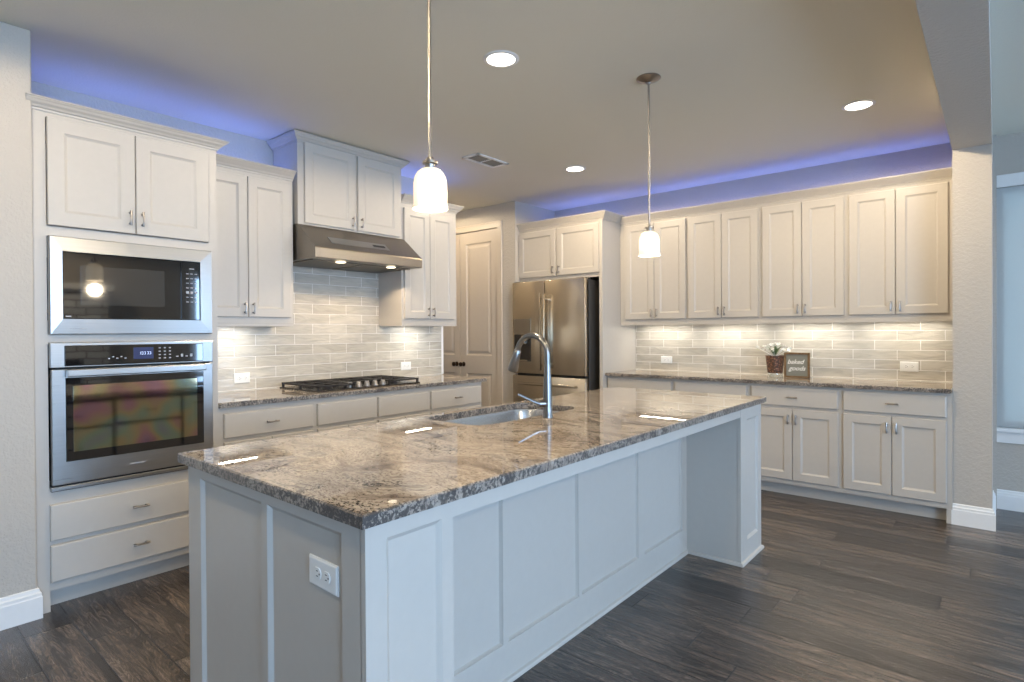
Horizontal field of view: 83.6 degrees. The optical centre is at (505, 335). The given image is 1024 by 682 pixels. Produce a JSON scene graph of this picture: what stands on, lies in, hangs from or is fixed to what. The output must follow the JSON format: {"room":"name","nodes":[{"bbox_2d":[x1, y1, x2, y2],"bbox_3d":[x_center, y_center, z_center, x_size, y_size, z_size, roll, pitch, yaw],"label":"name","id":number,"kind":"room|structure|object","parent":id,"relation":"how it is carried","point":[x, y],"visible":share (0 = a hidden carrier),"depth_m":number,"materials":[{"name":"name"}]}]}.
{"room":"kitchen","nodes":[
{"label":"kitchen","id":0,"kind":"room"},
{"bbox_2d":[0,21,36,597],"bbox_3d":[-3.896,-0.030,1.319,0.825,2.740,4.268,0,0,41],"label":"wall","id":1,"kind":"structure","parent":0,"point":[18,545],"depth_m":2.62,"materials":[{"name":"beige paint"}]},
{"bbox_2d":[0,587,42,630],"bbox_3d":[-3.572,1.269,1.067,0.042,0.142,4.285,0,0,41],"label":"baseboard","id":2,"kind":"structure","parent":1,"relation":"attached to","point":[24,607],"depth_m":2.62,"materials":[{"name":"paint"}]},
{"bbox_2d":[31,81,442,391],"bbox_3d":[-1.712,-0.062,4.379,0.159,2.740,3.221,0,0,41],"label":"wall","id":3,"kind":"structure","parent":0,"point":[336,332],"depth_m":4.50,"materials":[{"name":"tile"}]},
{"bbox_2d":[234,372,249,383],"bbox_3d":[-1.868,0.302,4.067,0.009,0.073,0.115,0,0,41],"label":"electrical outlet","id":4,"kind":"object","parent":3,"relation":"attached to","point":[238,377],"visible":1,"depth_m":4.06,"materials":[{"name":"white plastic"}]},
{"bbox_2d":[216,153,296,326],"bbox_3d":[-1.802,-0.602,3.866,0.370,1.083,0.654,0,0,41],"label":"upper cabinet","id":5,"kind":"object","parent":3,"relation":"attached to","point":[254,199],"visible":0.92,"depth_m":3.80,"materials":[{"name":"paint"}]},
{"bbox_2d":[266,129,409,238],"bbox_3d":[-1.269,-1.110,4.472,0.392,0.638,1.029,0,0,41],"label":"upper cabinet","id":6,"kind":"object","parent":3,"relation":"attached to","point":[336,185],"visible":0.94,"depth_m":4.28,"materials":[{"name":"paint"}]},
{"bbox_2d":[293,223,421,272],"bbox_3d":[-1.194,-0.657,4.419,0.575,0.267,0.948,0,0,41],"label":"range hood","id":7,"kind":"object","parent":6,"relation":"attached to","point":[313,246],"visible":0.99,"depth_m":4.21,"materials":[{"name":"metal"}]},
{"bbox_2d":[401,362,410,369],"bbox_3d":[-0.900,0.276,5.197,0.009,0.073,0.115,0,0,41],"label":"electrical outlet","id":8,"kind":"object","parent":3,"relation":"attached to","point":[404,365],"visible":1,"depth_m":5.19,"materials":[{"name":"white plastic"}]},
{"bbox_2d":[379,193,463,326],"bbox_3d":[-0.737,-0.630,5.113,0.365,1.095,0.692,0,0,41],"label":"upper cabinet","id":9,"kind":"object","parent":3,"relation":"attached to","point":[426,295],"visible":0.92,"depth_m":4.95,"materials":[{"name":"paint"}]},
{"bbox_2d":[441,326,443,373],"bbox_3d":[-0.612,0.133,5.545,0.012,0.479,0.027,0,0,41],"label":"trim","id":10,"kind":"structure","parent":3,"relation":"attached to","point":[442,359],"depth_m":5.54,"materials":[{"name":"paint"}]},
{"bbox_2d":[456,201,554,403],"bbox_3d":[-0.263,-0.088,7.083,1.720,2.740,0.850,0,0,41],"label":"wall","id":11,"kind":"structure","parent":0,"point":[512,213],"depth_m":6.29,"materials":[{"name":"beige paint"}]},
{"bbox_2d":[443,234,460,375],"bbox_3d":[-0.774,0.040,6.956,0.609,2.473,0.103,0,0,41],"label":"door","id":12,"kind":"structure","parent":11,"relation":"in","point":[451,334],"depth_m":6.82,"materials":[{"name":"paint"}]},
{"bbox_2d":[459,228,497,406],"bbox_3d":[-0.308,0.039,6.557,0.605,2.473,0.103,0,0,41],"label":"door","id":13,"kind":"structure","parent":11,"relation":"in","point":[478,249],"depth_m":6.56,"materials":[{"name":"paint"}]},
{"bbox_2d":[456,220,502,403],"bbox_3d":[-0.528,0.008,6.778,1.354,2.555,0.080,0,0,41],"label":"trim","id":14,"kind":"structure","parent":11,"relation":"attached to","point":[495,224],"depth_m":6.34,"materials":[{"name":"paint"}]},
{"bbox_2d":[0,0,1023,211],"bbox_3d":[0.100,-1.474,1.223,9.900,0.100,9.550,0,0,41],"label":"ceiling","id":15,"kind":"structure","parent":0,"point":[745,88],"depth_m":3.19,"materials":[{"name":"beige paint"}]},
{"bbox_2d":[412,0,447,212],"bbox_3d":[-0.257,-0.927,1.940,0.136,0.998,0.136,0,0,41],"label":"pendant lamp","id":16,"kind":"object","parent":15,"relation":"hanging from","point":[430,183],"visible":1,"depth_m":1.91,"materials":[{"name":"white glass"}]},
{"bbox_2d":[462,153,508,167],"bbox_3d":[-0.162,-1.439,4.721,0.180,0.010,0.380,0,0,41],"label":"ceiling vent","id":17,"kind":"object","parent":15,"relation":"in","point":[478,158],"visible":1,"depth_m":4.70,"materials":[{"name":"metal"}]},
{"bbox_2d":[483,50,518,67],"bbox_3d":[-0.022,-1.431,2.972,0.188,0.006,0.188,0,0,41],"label":"recessed light","id":18,"kind":"object","parent":15,"relation":"in","point":[498,58],"visible":1,"depth_m":2.96,"materials":[{"name":"paint"}]},
{"bbox_2d":[564,166,585,171],"bbox_3d":[0.606,-1.448,4.984,0.188,0.006,0.188,0,0,41],"label":"recessed light","id":19,"kind":"object","parent":15,"relation":"in","point":[569,168],"visible":1,"depth_m":4.97,"materials":[{"name":"paint"}]},
{"bbox_2d":[636,73,660,256],"bbox_3d":[0.805,-0.944,3.210,0.136,0.994,0.136,0,0,41],"label":"pendant lamp","id":20,"kind":"object","parent":15,"relation":"hanging from","point":[649,240],"visible":1,"depth_m":3.19,"materials":[{"name":"white glass"}]},
{"bbox_2d":[841,99,875,110],"bbox_3d":[2.226,-1.449,3.611,0.188,0.006,0.188,0,0,41],"label":"recessed light","id":21,"kind":"object","parent":15,"relation":"in","point":[861,104],"visible":1,"depth_m":3.60,"materials":[{"name":"paint"}]},
{"bbox_2d":[0,490,1023,681],"bbox_3d":[0.118,1.366,1.241,9.900,0.100,9.550,0,0,41],"label":"floor","id":22,"kind":"structure","parent":0,"point":[834,591],"depth_m":2.62,"materials":[{"name":"brown wood"}]},
{"bbox_2d":[25,92,229,613],"bbox_3d":[-2.156,0.098,3.214,0.700,2.440,0.918,0,0,41],"label":"tall cabinet","id":23,"kind":"object","parent":22,"relation":"on","point":[97,174],"visible":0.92,"depth_m":2.92,"materials":[{"name":"paint"}]},
{"bbox_2d":[47,235,211,334],"bbox_3d":[-2.068,-0.243,3.122,0.415,0.471,0.742,0,0,41],"label":"microwave","id":24,"kind":"object","parent":23,"relation":"in","point":[94,286],"visible":0.99,"depth_m":2.95,"materials":[{"name":"silver metal"}]},
{"bbox_2d":[48,340,212,492],"bbox_3d":[-2.107,0.387,3.164,0.619,0.713,0.744,0,0,41],"label":"oven","id":25,"kind":"object","parent":23,"relation":"in","point":[118,411],"visible":0.95,"depth_m":2.93,"materials":[{"name":"silver metal"}]},
{"bbox_2d":[218,399,313,446],"bbox_3d":[-1.691,0.867,3.768,0.680,0.890,0.623,0,0,41],"label":"base cabinet","id":26,"kind":"object","parent":22,"relation":"on","point":[242,424],"visible":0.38,"depth_m":3.54,"materials":[{"name":"paint"}]},
{"bbox_2d":[218,375,486,408],"bbox_3d":[-1.161,0.399,4.408,0.658,0.030,2.293,0,0,41],"label":"countertop","id":27,"kind":"structure","parent":26,"relation":"on","point":[230,399],"depth_m":3.94,"materials":[{"name":"stone"}]},
{"bbox_2d":[280,375,419,391],"bbox_3d":[-1.175,0.361,4.412,0.520,0.048,0.910,0,0,41],"label":"gas cooktop","id":28,"kind":"object","parent":27,"relation":"in","point":[322,385],"visible":1,"depth_m":4.27,"materials":[{"name":"metal"}]},
{"bbox_2d":[314,393,375,431],"bbox_3d":[-1.325,0.862,4.195,0.680,0.890,0.501,0,0,41],"label":"base cabinet","id":29,"kind":"object","parent":22,"relation":"on","point":[330,413],"visible":0.02,"depth_m":3.98,"materials":[{"name":"paint"}]},
{"bbox_2d":[376,387,428,422],"bbox_3d":[-0.995,0.857,4.580,0.680,0.890,0.513,0,0,41],"label":"base cabinet","id":30,"kind":"object","parent":22,"relation":"on","point":[408,403],"visible":0.06,"depth_m":4.36,"materials":[{"name":"paint"}]},
{"bbox_2d":[429,382,480,414],"bbox_3d":[-0.628,0.852,5.008,0.680,0.890,0.616,0,0,41],"label":"base cabinet","id":31,"kind":"object","parent":22,"relation":"on","point":[447,398],"visible":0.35,"depth_m":4.78,"materials":[{"name":"paint"}]},
{"bbox_2d":[188,404,763,681],"bbox_3d":[0.232,0.862,2.729,1.051,0.888,2.905,0,0,41],"label":"kitchen island","id":32,"kind":"object","parent":22,"relation":"on","point":[485,586],"visible":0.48,"depth_m":1.99,"materials":[{"name":"paint"}]},
{"bbox_2d":[309,553,338,596],"bbox_3d":[-0.455,0.597,1.429,0.129,0.074,0.009,0,0,41],"label":"electrical outlet","id":33,"kind":"object","parent":32,"relation":"attached to","point":[324,574],"visible":1,"depth_m":1.42,"materials":[{"name":"white plastic"}]},
{"bbox_2d":[314,567,320,579],"bbox_3d":[-0.472,0.597,1.440,0.033,0.028,0.003,0,0,41],"label":"socket","id":34,"kind":"object","parent":33,"relation":"attached to","point":[317,570],"depth_m":1.44,"materials":[{"name":"white plastic"}]},
{"bbox_2d":[322,571,329,583],"bbox_3d":[-0.441,0.597,1.414,0.033,0.028,0.003,0,0,41],"label":"socket","id":35,"kind":"object","parent":33,"relation":"attached to","point":[325,574],"depth_m":1.41,"materials":[{"name":"white plastic"}]},
{"bbox_2d":[178,387,765,529],"bbox_3d":[0.237,0.402,2.720,1.053,0.032,2.928,0,0,41],"label":"island countertop","id":36,"kind":"structure","parent":32,"relation":"on","point":[362,477],"depth_m":1.95,"materials":[{"name":"stone"}]},
{"bbox_2d":[444,408,560,424],"bbox_3d":[0.004,0.503,2.876,0.426,0.170,0.826,0,0,41],"label":"sink","id":37,"kind":"object","parent":36,"relation":"in","point":[515,414],"visible":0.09,"depth_m":3.14,"materials":[{"name":"metal"}]},
{"bbox_2d":[508,333,552,417],"bbox_3d":[0.087,0.187,2.744,0.266,0.399,0.150,0,0,41],"label":"kitchen faucet","id":38,"kind":"object","parent":36,"relation":"on","point":[546,403],"visible":1,"depth_m":2.70,"materials":[{"name":"metal"}]},
{"bbox_2d":[513,277,599,401],"bbox_3d":[0.648,0.340,6.098,0.915,1.825,0.807,0,0,41],"label":"refrigerator","id":39,"kind":"object","parent":22,"relation":"on","point":[565,312],"visible":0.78,"depth_m":5.75,"materials":[{"name":"metal"}]},
{"bbox_2d":[516,210,635,388],"bbox_3d":[0.776,0.038,6.121,1.106,2.487,0.716,0,0,41],"label":"tall cabinet","id":40,"kind":"object","parent":22,"relation":"on","point":[585,244],"visible":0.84,"depth_m":5.76,"materials":[{"name":"paint"}]},
{"bbox_2d":[607,376,673,390],"bbox_3d":[1.442,0.835,5.603,0.690,0.890,0.650,0,0,41],"label":"base cabinet","id":41,"kind":"object","parent":22,"relation":"on","point":[612,381],"visible":0.02,"depth_m":5.36,"materials":[{"name":"paint"}]},
{"bbox_2d":[674,379,748,395],"bbox_3d":[1.952,0.835,5.165,0.654,0.890,0.650,0,0,41],"label":"base cabinet","id":42,"kind":"object","parent":22,"relation":"on","point":[732,388],"visible":0.03,"depth_m":4.93,"materials":[{"name":"paint"}]},
{"bbox_2d":[749,383,842,502],"bbox_3d":[2.453,0.834,4.737,0.664,0.890,0.650,0,0,41],"label":"base cabinet","id":43,"kind":"object","parent":22,"relation":"on","point":[801,425],"visible":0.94,"depth_m":4.48,"materials":[{"name":"paint"}]},
{"bbox_2d":[841,388,952,523],"bbox_3d":[2.956,0.834,4.305,0.662,0.890,0.650,0,0,41],"label":"base cabinet","id":44,"kind":"object","parent":22,"relation":"on","point":[897,446],"visible":0.98,"depth_m":4.07,"materials":[{"name":"paint"}]},
{"bbox_2d":[605,369,952,393],"bbox_3d":[2.196,0.375,4.962,2.670,0.030,0.638,0,0,41],"label":"countertop","id":45,"kind":"structure","parent":44,"relation":"on","point":[852,383],"depth_m":4.61,"materials":[{"name":"stone"}]},
{"bbox_2d":[756,342,790,376],"bbox_3d":[2.330,0.207,4.978,0.278,0.302,0.175,0,0,41],"label":"flower pot","id":46,"kind":"object","parent":45,"relation":"on","point":[775,363],"visible":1,"depth_m":4.94,"materials":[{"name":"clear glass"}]},
{"bbox_2d":[784,352,809,377],"bbox_3d":[2.460,0.251,4.834,0.198,0.214,0.022,0,0,41],"label":"framed sign","id":47,"kind":"object","parent":45,"relation":"on","point":[796,365],"visible":1,"depth_m":4.83,"materials":[{"name":"brown wood"}]},
{"bbox_2d":[952,137,992,508],"bbox_3d":[3.304,-0.092,4.045,0.206,2.740,0.580,0,0,41],"label":"wall pier","id":48,"kind":"object","parent":22,"relation":"on","point":[972,167],"visible":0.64,"depth_m":3.83,"materials":[{"name":"beige paint"}]},
{"bbox_2d":[951,490,995,531],"bbox_3d":[3.323,1.207,4.059,0.230,0.142,0.637,0,0,41],"label":"baseboard","id":49,"kind":"object","parent":48,"relation":"attached to","point":[983,518],"visible":0.98,"depth_m":3.82,"materials":[{"name":"paint"}]},
{"bbox_2d":[555,132,1023,509],"bbox_3d":[3.749,-0.095,4.158,8.180,2.740,0.189,0,0,41],"label":"wall","id":50,"kind":"structure","parent":0,"point":[859,350],"depth_m":4.86,"materials":[{"name":"tile"}]},
{"bbox_2d":[620,216,687,325],"bbox_3d":[1.523,-0.617,5.689,0.703,1.028,0.372,0,0,41],"label":"upper cabinet","id":51,"kind":"object","parent":50,"relation":"attached to","point":[654,290],"visible":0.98,"depth_m":5.54,"materials":[{"name":"paint"}]},
{"bbox_2d":[620,167,951,225],"bbox_3d":[2.160,-1.151,4.921,2.670,0.073,0.060,0,0,41],"label":"crown molding","id":52,"kind":"structure","parent":51,"relation":"attached to","point":[943,173],"depth_m":4.69,"materials":[{"name":"paint"}]},
{"bbox_2d":[661,356,671,362],"bbox_3d":[1.642,0.247,5.838,0.120,0.071,0.009,0,0,41],"label":"electrical outlet","id":53,"kind":"object","parent":50,"relation":"attached to","point":[664,359],"visible":1,"depth_m":5.83,"materials":[{"name":"white plastic"}]},
{"bbox_2d":[687,206,760,324],"bbox_3d":[2.038,-0.617,5.248,0.652,1.028,0.372,0,0,41],"label":"upper cabinet","id":54,"kind":"object","parent":50,"relation":"attached to","point":[724,247],"visible":0.97,"depth_m":5.11,"materials":[{"name":"paint"}]},
{"bbox_2d":[760,194,846,323],"bbox_3d":[2.531,-0.618,4.825,0.648,1.028,0.372,0,0,41],"label":"upper cabinet","id":55,"kind":"object","parent":50,"relation":"attached to","point":[804,242],"visible":0.97,"depth_m":4.69,"materials":[{"name":"paint"}]},
{"bbox_2d":[847,179,951,321],"bbox_3d":[3.030,-0.618,4.397,0.666,1.028,0.372,0,0,41],"label":"upper cabinet","id":56,"kind":"object","parent":50,"relation":"attached to","point":[899,239],"visible":0.92,"depth_m":4.27,"materials":[{"name":"paint"}]},
{"bbox_2d":[900,361,918,371],"bbox_3d":[3.183,0.245,4.517,0.120,0.078,0.009,0,0,41],"label":"electrical outlet","id":57,"kind":"object","parent":50,"relation":"attached to","point":[904,366],"visible":1,"depth_m":4.51,"materials":[{"name":"white plastic"}]},
{"bbox_2d":[997,172,1023,443],"bbox_3d":[4.287,-0.196,3.672,1.950,1.960,0.105,0,0,41],"label":"window","id":58,"kind":"structure","parent":50,"relation":"in","point":[1010,200],"depth_m":4.18,"materials":[{"name":"paint"}]},
{"bbox_2d":[997,489,1023,511],"bbox_3d":[5.189,1.202,2.894,4.150,0.142,0.017,0,0,41],"label":"baseboard","id":59,"kind":"structure","parent":50,"relation":"attached to","point":[1006,499],"depth_m":4.18,"materials":[{"name":"paint"}]},
{"bbox_2d":[915,0,991,149],"bbox_3d":[0.309,-1.319,0.552,0.206,0.202,8.600,0,0,41],"label":"wall header","id":60,"kind":"structure","parent":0,"point":[956,33],"depth_m":2.61,"materials":[{"name":"beige paint"}]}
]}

